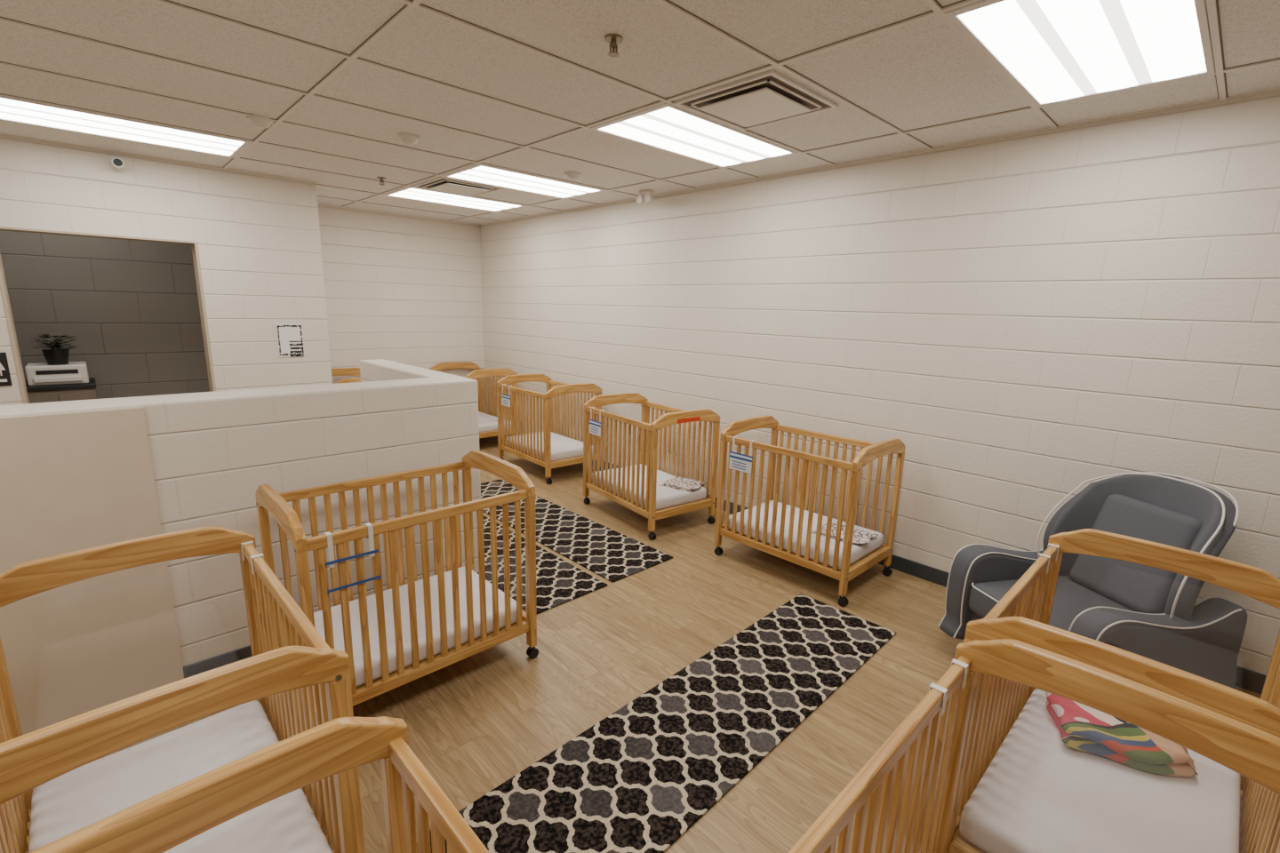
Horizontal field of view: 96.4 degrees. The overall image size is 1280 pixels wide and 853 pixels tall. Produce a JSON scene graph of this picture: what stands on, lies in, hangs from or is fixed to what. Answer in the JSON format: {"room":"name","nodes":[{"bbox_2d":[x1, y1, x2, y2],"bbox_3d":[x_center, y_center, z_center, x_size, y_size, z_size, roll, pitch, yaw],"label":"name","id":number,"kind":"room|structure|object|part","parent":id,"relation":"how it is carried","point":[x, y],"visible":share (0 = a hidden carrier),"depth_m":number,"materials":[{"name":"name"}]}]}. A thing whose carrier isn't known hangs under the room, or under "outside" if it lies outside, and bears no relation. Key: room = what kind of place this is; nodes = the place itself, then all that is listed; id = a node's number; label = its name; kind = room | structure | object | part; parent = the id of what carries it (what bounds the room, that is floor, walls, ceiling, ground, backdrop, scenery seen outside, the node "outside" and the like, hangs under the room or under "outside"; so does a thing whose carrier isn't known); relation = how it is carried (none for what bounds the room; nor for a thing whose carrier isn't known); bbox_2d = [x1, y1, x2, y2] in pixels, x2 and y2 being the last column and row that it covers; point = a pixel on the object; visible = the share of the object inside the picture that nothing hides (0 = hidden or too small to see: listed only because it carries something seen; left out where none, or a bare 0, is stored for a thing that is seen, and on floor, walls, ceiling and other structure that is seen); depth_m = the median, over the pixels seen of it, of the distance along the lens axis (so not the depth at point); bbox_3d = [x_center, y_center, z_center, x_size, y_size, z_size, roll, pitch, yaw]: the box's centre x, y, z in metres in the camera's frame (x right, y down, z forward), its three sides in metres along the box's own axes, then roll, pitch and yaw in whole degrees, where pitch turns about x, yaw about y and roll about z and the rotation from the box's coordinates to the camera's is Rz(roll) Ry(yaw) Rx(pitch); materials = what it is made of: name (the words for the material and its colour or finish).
{"room":"children's room","nodes":[
{"label":"children's room","id":0,"kind":"room"},
{"bbox_2d":[0,230,209,399],"bbox_3d":[-5.761,-0.882,5.364,3.820,2.870,0.200,-9,16,-43],"label":"wall","id":1,"kind":"structure","parent":0,"point":[132,307],"depth_m":5.69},
{"bbox_2d":[0,135,332,405],"bbox_3d":[-4.546,-0.619,4.260,4.020,2.870,0.200,-9,16,-43],"label":"wall","id":2,"kind":"structure","parent":0,"point":[257,236],"depth_m":4.87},
{"bbox_2d":[0,352,12,386],"bbox_3d":[-4.630,-0.404,4.078,0.180,0.240,0.010,-9,16,-43],"label":"restroom sign","id":3,"kind":"object","parent":2,"relation":"attached to","point":[5,380],"visible":1,"depth_m":4.12,"materials":[{"name":"black plastic"}]},
{"bbox_2d":[0,226,215,404],"bbox_3d":[-4.196,-0.378,4.658,1.160,2.255,0.208,-9,16,-43],"label":"trim","id":4,"kind":"structure","parent":2,"relation":"attached to","point":[194,244],"depth_m":4.38,"materials":[{"name":"paint"}]},
{"bbox_2d":[110,155,124,169],"bbox_3d":[-3.926,-1.989,4.297,0.070,0.100,0.146,-9,16,-43],"label":"security camera","id":5,"kind":"object","parent":2,"relation":"attached to","point":[116,162],"visible":1,"depth_m":4.26,"materials":[{"name":"white plastic"}]},
{"bbox_2d":[275,323,304,357],"bbox_3d":[-3.256,-0.803,5.329,0.215,0.305,0.006,-9,16,-43],"label":"poster","id":6,"kind":"object","parent":2,"relation":"attached to","point":[289,336],"depth_m":5.32,"materials":[{"name":"white paper"}]},
{"bbox_2d":[0,376,480,666],"bbox_3d":[-2.559,0.603,2.363,4.030,1.360,0.260,-9,16,-43],"label":"wall","id":7,"kind":"structure","parent":0,"point":[211,452],"depth_m":2.83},
{"bbox_2d":[0,407,184,735],"bbox_3d":[-3.032,0.726,1.740,2.470,1.346,0.010,-9,16,-43],"label":"panel","id":8,"kind":"object","parent":7,"relation":"attached to","point":[71,482],"depth_m":2.38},
{"bbox_2d":[183,572,479,678],"bbox_3d":[-1.590,1.090,3.228,1.550,0.105,0.014,-9,16,-43],"label":"baseboard","id":9,"kind":"structure","parent":7,"relation":"attached to","point":[245,652],"depth_m":2.78,"materials":[{"name":"rubber"}]},
{"bbox_2d":[317,204,484,413],"bbox_3d":[-3.156,-1.231,7.383,2.380,2.870,0.200,-9,16,-43],"label":"wall","id":10,"kind":"structure","parent":0,"point":[402,289],"depth_m":7.25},
{"bbox_2d":[360,359,455,382],"bbox_3d":[-1.691,0.244,4.202,0.190,1.360,1.300,-9,16,-43],"label":"half wall","id":11,"kind":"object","parent":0,"point":[379,370],"depth_m":4.09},
{"bbox_2d":[0,0,1279,223],"bbox_3d":[-1.516,-1.703,2.583,6.800,0.100,10.100,-9,16,-43],"label":"ceiling","id":12,"kind":"structure","parent":0,"point":[920,74],"depth_m":2.69,"materials":[{"name":"tile"}]},
{"bbox_2d":[0,96,252,158],"bbox_3d":[-3.349,-1.934,3.726,1.284,0.012,0.639,-9,16,-43],"label":"ceiling light troffer","id":13,"kind":"object","parent":12,"relation":"in","point":[15,110],"depth_m":3.69,"materials":[{"name":"white plastic"}]},
{"bbox_2d":[246,114,273,128],"bbox_3d":[-2.281,-1.825,3.438,0.140,0.052,0.140,-9,16,-43],"label":"smoke detector","id":14,"kind":"object","parent":12,"relation":"attached to","point":[261,122],"visible":1,"depth_m":3.40,"materials":[{"name":"white plastic"}]},
{"bbox_2d":[376,176,385,185],"bbox_3d":[-2.261,-2.147,5.010,0.072,0.062,0.072,-9,16,-43],"label":"sprinkler","id":15,"kind":"object","parent":12,"relation":"attached to","point":[381,179],"visible":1,"depth_m":5.00,"materials":[{"name":"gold metal"}]},
{"bbox_2d":[397,132,420,145],"bbox_3d":[-1.503,-1.862,3.720,0.140,0.052,0.140,-9,16,-43],"label":"smoke detector","id":16,"kind":"object","parent":12,"relation":"attached to","point":[408,139],"visible":1,"depth_m":3.68,"materials":[{"name":"white plastic"}]},
{"bbox_2d":[383,186,525,212],"bbox_3d":[-1.908,-2.362,5.973,1.284,0.012,0.639,-9,16,-43],"label":"ceiling light troffer","id":17,"kind":"object","parent":12,"relation":"in","point":[408,192],"depth_m":5.92,"materials":[{"name":"white plastic"}]},
{"bbox_2d":[413,176,503,196],"bbox_3d":[-1.680,-2.204,5.294,0.600,0.034,0.600,-9,16,-43],"label":"ceiling air vent","id":18,"kind":"object","parent":12,"relation":"in","point":[441,184],"depth_m":5.21,"materials":[{"name":"white metal"}]},
{"bbox_2d":[441,163,606,199],"bbox_3d":[-0.992,-2.141,5.034,1.284,0.012,0.639,-9,16,-43],"label":"ceiling light troffer","id":19,"kind":"object","parent":12,"relation":"in","point":[477,173],"depth_m":4.97,"materials":[{"name":"white plastic"}]},
{"bbox_2d":[564,171,581,180],"bbox_3d":[-0.545,-2.028,4.643,0.140,0.052,0.140,-9,16,-43],"label":"smoke detector","id":20,"kind":"object","parent":12,"relation":"attached to","point":[570,175],"visible":1,"depth_m":4.60,"materials":[{"name":"white plastic"}]},
{"bbox_2d":[604,33,623,56],"bbox_3d":[-0.105,-1.520,2.288,0.072,0.062,0.072,-9,16,-43],"label":"sprinkler","id":21,"kind":"object","parent":12,"relation":"attached to","point":[612,39],"visible":1,"depth_m":2.28,"materials":[{"name":"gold metal"}]},
{"bbox_2d":[0,0,1279,224],"bbox_3d":[-1.342,-1.607,2.414,6.400,0.009,9.190,-9,16,-43],"label":"grid","id":22,"kind":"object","parent":12,"relation":"attached to","point":[1212,8],"depth_m":2.86,"materials":[{"name":"white metal"}]},
{"bbox_2d":[636,189,653,203],"bbox_3d":[0.055,-2.109,5.252,0.065,0.109,0.178,-9,16,-43],"label":"emergency light","id":23,"kind":"object","parent":12,"relation":"attached to","point":[640,199],"visible":1,"depth_m":5.22,"materials":[{"name":"white plastic"}]},
{"bbox_2d":[589,103,799,167],"bbox_3d":[0.381,-1.810,3.626,1.284,0.012,0.639,-9,16,-43],"label":"ceiling light troffer","id":24,"kind":"object","parent":12,"relation":"in","point":[667,127],"depth_m":3.54,"materials":[{"name":"white plastic"}]},
{"bbox_2d":[673,70,838,130],"bbox_3d":[0.599,-1.654,2.957,0.600,0.034,0.600,-9,16,-43],"label":"ceiling air vent","id":25,"kind":"object","parent":12,"relation":"in","point":[769,97],"depth_m":2.88,"materials":[{"name":"white metal"}]},
{"bbox_2d":[944,0,1215,107],"bbox_3d":[1.755,-1.479,2.217,1.284,0.012,0.639,-9,16,-43],"label":"ceiling light troffer","id":26,"kind":"object","parent":12,"relation":"in","point":[1055,52],"depth_m":2.19,"materials":[{"name":"white plastic"}]},
{"bbox_2d":[88,436,1261,852],"bbox_3d":[-1.596,1.203,3.188,6.800,0.100,10.100,-9,16,-43],"label":"floor","id":27,"kind":"structure","parent":0,"point":[475,723],"depth_m":2.89,"materials":[{"name":"wood"}]},
{"bbox_2d":[24,377,96,403],"bbox_3d":[-5.247,0.104,5.241,0.500,1.018,0.550,-9,16,-43],"label":"storage cabinet","id":28,"kind":"object","parent":27,"relation":"on","point":[86,391],"visible":0.23,"depth_m":4.99,"materials":[{"name":"brown wood"}]},
{"bbox_2d":[24,361,88,386],"bbox_3d":[-5.175,-0.472,5.091,0.380,0.170,0.350,-9,16,-43],"label":"printer","id":29,"kind":"object","parent":28,"relation":"on","point":[74,372],"visible":0.98,"depth_m":4.99,"materials":[{"name":"plastic"}]},
{"bbox_2d":[33,334,78,365],"bbox_3d":[-5.140,-0.677,5.022,0.319,0.261,0.279,1,12,-4],"label":"potted plant","id":30,"kind":"object","parent":29,"relation":"on","point":[58,356],"visible":1,"depth_m":5.00,"materials":[{"name":"green plant"}]},
{"bbox_3d":[-5.139,-0.614,5.042,0.170,0.130,0.170,-9,16,-43],"label":"pot","id":31,"kind":"part","parent":30,"relation":"part of","materials":[{"name":"black ceramic"}]},
{"bbox_2d":[0,526,365,852],"bbox_3d":[-1.362,0.960,1.641,0.710,1.019,1.060,-10,16,-44],"label":"crib","id":32,"kind":"object","parent":27,"relation":"on","point":[50,789],"visible":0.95,"depth_m":1.68,"materials":[{"name":"brown wood"}]},
{"bbox_3d":[-1.364,1.204,1.687,0.610,0.108,0.944,-10,16,-44],"label":"mattress","id":33,"kind":"part","parent":32,"relation":"part of","materials":[{"name":"white fabric"}]},
{"bbox_2d":[29,716,489,852],"bbox_3d":[-0.418,1.179,0.716,0.710,1.019,1.060,-10,16,-44],"label":"crib","id":34,"kind":"object","parent":27,"relation":"on","point":[162,822],"visible":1,"depth_m":1.03,"materials":[{"name":"brown wood"}]},
{"bbox_2d":[331,368,360,383],"bbox_3d":[-3.256,-0.109,6.526,0.710,1.019,1.060,-9,16,-43],"label":"crib","id":35,"kind":"object","parent":27,"relation":"on","point":[335,372],"visible":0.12,"depth_m":6.78,"materials":[{"name":"brown wood"}]},
{"bbox_2d":[255,449,538,706],"bbox_3d":[-1.141,0.724,2.804,1.060,1.019,0.710,-9,16,-43],"label":"crib","id":36,"kind":"object","parent":27,"relation":"on","point":[398,636],"visible":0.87,"depth_m":2.68,"materials":[{"name":"brown wood"}]},
{"bbox_3d":[-1.153,0.968,2.850,0.944,0.108,0.610,-9,16,-43],"label":"mattress","id":37,"kind":"part","parent":36,"relation":"part of","materials":[{"name":"white fabric"}]},
{"bbox_2d":[429,361,517,438],"bbox_3d":[-2.200,-0.302,7.590,0.710,1.019,1.060,-9,16,-43],"label":"crib","id":38,"kind":"object","parent":27,"relation":"on","point":[487,423],"visible":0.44,"depth_m":7.68,"materials":[{"name":"brown wood"}]},
{"bbox_3d":[-2.212,-0.059,7.645,0.610,0.108,0.944,-9,16,-43],"label":"mattress","id":39,"kind":"part","parent":38,"relation":"part of","materials":[{"name":"white fabric"}]},
{"bbox_2d":[483,515,607,614],"bbox_3d":[-1.278,0.887,4.473,0.600,0.010,2.460,-9,16,-43],"label":"runner rug","id":40,"kind":"object","parent":27,"relation":"on","point":[558,582],"visible":0.29,"depth_m":3.89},
{"bbox_2d":[496,373,602,484],"bbox_3d":[-1.022,-0.026,6.424,0.710,1.019,1.060,-9,16,-41],"label":"crib","id":41,"kind":"object","parent":27,"relation":"on","point":[547,449],"visible":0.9,"depth_m":6.26,"materials":[{"name":"brown wood"}]},
{"bbox_3d":[-1.033,0.216,6.479,0.610,0.108,0.944,-9,16,-41],"label":"mattress","id":42,"kind":"part","parent":41,"relation":"part of","materials":[{"name":"white fabric"}]},
{"bbox_2d":[480,480,673,583],"bbox_3d":[-0.828,0.804,4.934,0.600,0.010,2.500,-9,16,-43],"label":"runner rug","id":43,"kind":"object","parent":27,"relation":"on","point":[613,556],"visible":0.76,"depth_m":4.51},
{"bbox_2d":[583,392,719,540],"bbox_3d":[0.087,0.284,5.082,0.743,1.019,1.060,-7,15,-36],"label":"crib","id":44,"kind":"object","parent":27,"relation":"on","point":[651,492],"visible":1,"depth_m":4.91,"materials":[{"name":"brown wood"}]},
{"bbox_3d":[0.062,0.527,5.128,0.610,0.108,0.944,-7,15,-36],"label":"mattress","id":45,"kind":"part","parent":44,"relation":"part of","materials":[{"name":"white fabric"}]},
{"bbox_2d":[416,593,895,852],"bbox_3d":[0.346,1.315,2.637,2.620,0.010,0.620,-10,16,-44],"label":"runner rug","id":46,"kind":"object","parent":27,"relation":"on","point":[638,779],"visible":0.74,"depth_m":2.42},
{"bbox_2d":[714,415,905,607],"bbox_3d":[1.190,0.517,4.106,0.710,1.019,1.060,-9,16,-43],"label":"crib","id":47,"kind":"object","parent":27,"relation":"on","point":[836,548],"visible":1,"depth_m":3.96,"materials":[{"name":"brown wood"}]},
{"bbox_3d":[1.179,0.759,4.161,0.610,0.108,0.944,-9,16,-43],"label":"mattress","id":48,"kind":"part","parent":47,"relation":"part of","materials":[{"name":"white fabric"}]},
{"bbox_2d":[787,639,1279,852],"bbox_3d":[0.730,1.141,1.050,1.060,1.019,0.710,-9,16,-43],"label":"crib","id":49,"kind":"object","parent":27,"relation":"on","point":[909,784],"visible":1,"depth_m":1.30,"materials":[{"name":"brown wood"}]},
{"bbox_2d":[938,472,1247,689],"bbox_3d":[2.240,0.790,2.828,1.003,1.061,0.810,-1,12,-13],"label":"upholstered armchair","id":50,"kind":"object","parent":27,"relation":"on","point":[1147,612],"visible":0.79,"depth_m":2.75,"materials":[{"name":"grey fabric"}]},
{"bbox_3d":[2.122,0.904,3.182,0.923,0.535,0.130,-1,12,-13],"label":"arm","id":51,"kind":"part","parent":50,"relation":"part of","materials":[{"name":"grey fabric"}]},
{"bbox_2d":[968,576,1133,631],"bbox_3d":[2.140,0.945,2.839,0.730,0.170,0.570,-1,12,-13],"label":"seat cushion","id":52,"kind":"object","parent":50,"relation":"on","point":[1072,597],"depth_m":2.90,"materials":[{"name":"grey fabric"}]},
{"bbox_2d":[1069,494,1202,614],"bbox_3d":[2.461,0.636,2.845,0.120,0.520,0.450,19,7,-16],"label":"cushion","id":53,"kind":"object","parent":50,"relation":"on","point":[1126,586],"depth_m":2.81,"materials":[{"name":"grey fabric"}]},
{"bbox_3d":[2.270,1.043,2.533,0.923,0.535,0.130,-1,12,-13],"label":"arm","id":54,"kind":"part","parent":50,"relation":"part of","materials":[{"name":"grey fabric"}]},
{"bbox_2d":[946,528,1279,852],"bbox_3d":[1.552,0.998,1.848,1.069,1.019,0.710,-9,16,-43],"label":"crib","id":55,"kind":"object","parent":27,"relation":"on","point":[1042,772],"visible":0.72,"depth_m":1.86,"materials":[{"name":"brown wood"}]},
{"bbox_3d":[1.548,1.240,1.900,0.944,0.108,0.610,-9,16,-43],"label":"mattress","id":56,"kind":"part","parent":55,"relation":"part of","materials":[{"name":"white fabric"}]},
{"bbox_2d":[480,90,1279,675],"bbox_3d":[0.942,-0.624,5.014,0.200,2.870,9.390,-9,16,-43],"label":"wall","id":57,"kind":"structure","parent":0,"point":[1036,316],"depth_m":3.66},
{"bbox_2d":[504,433,1266,694],"bbox_3d":[0.897,0.758,5.154,0.012,0.105,9.190,-9,16,-43],"label":"baseboard","id":58,"kind":"structure","parent":57,"relation":"attached to","point":[1246,679],"depth_m":3.98,"materials":[{"name":"rubber"}]}
]}

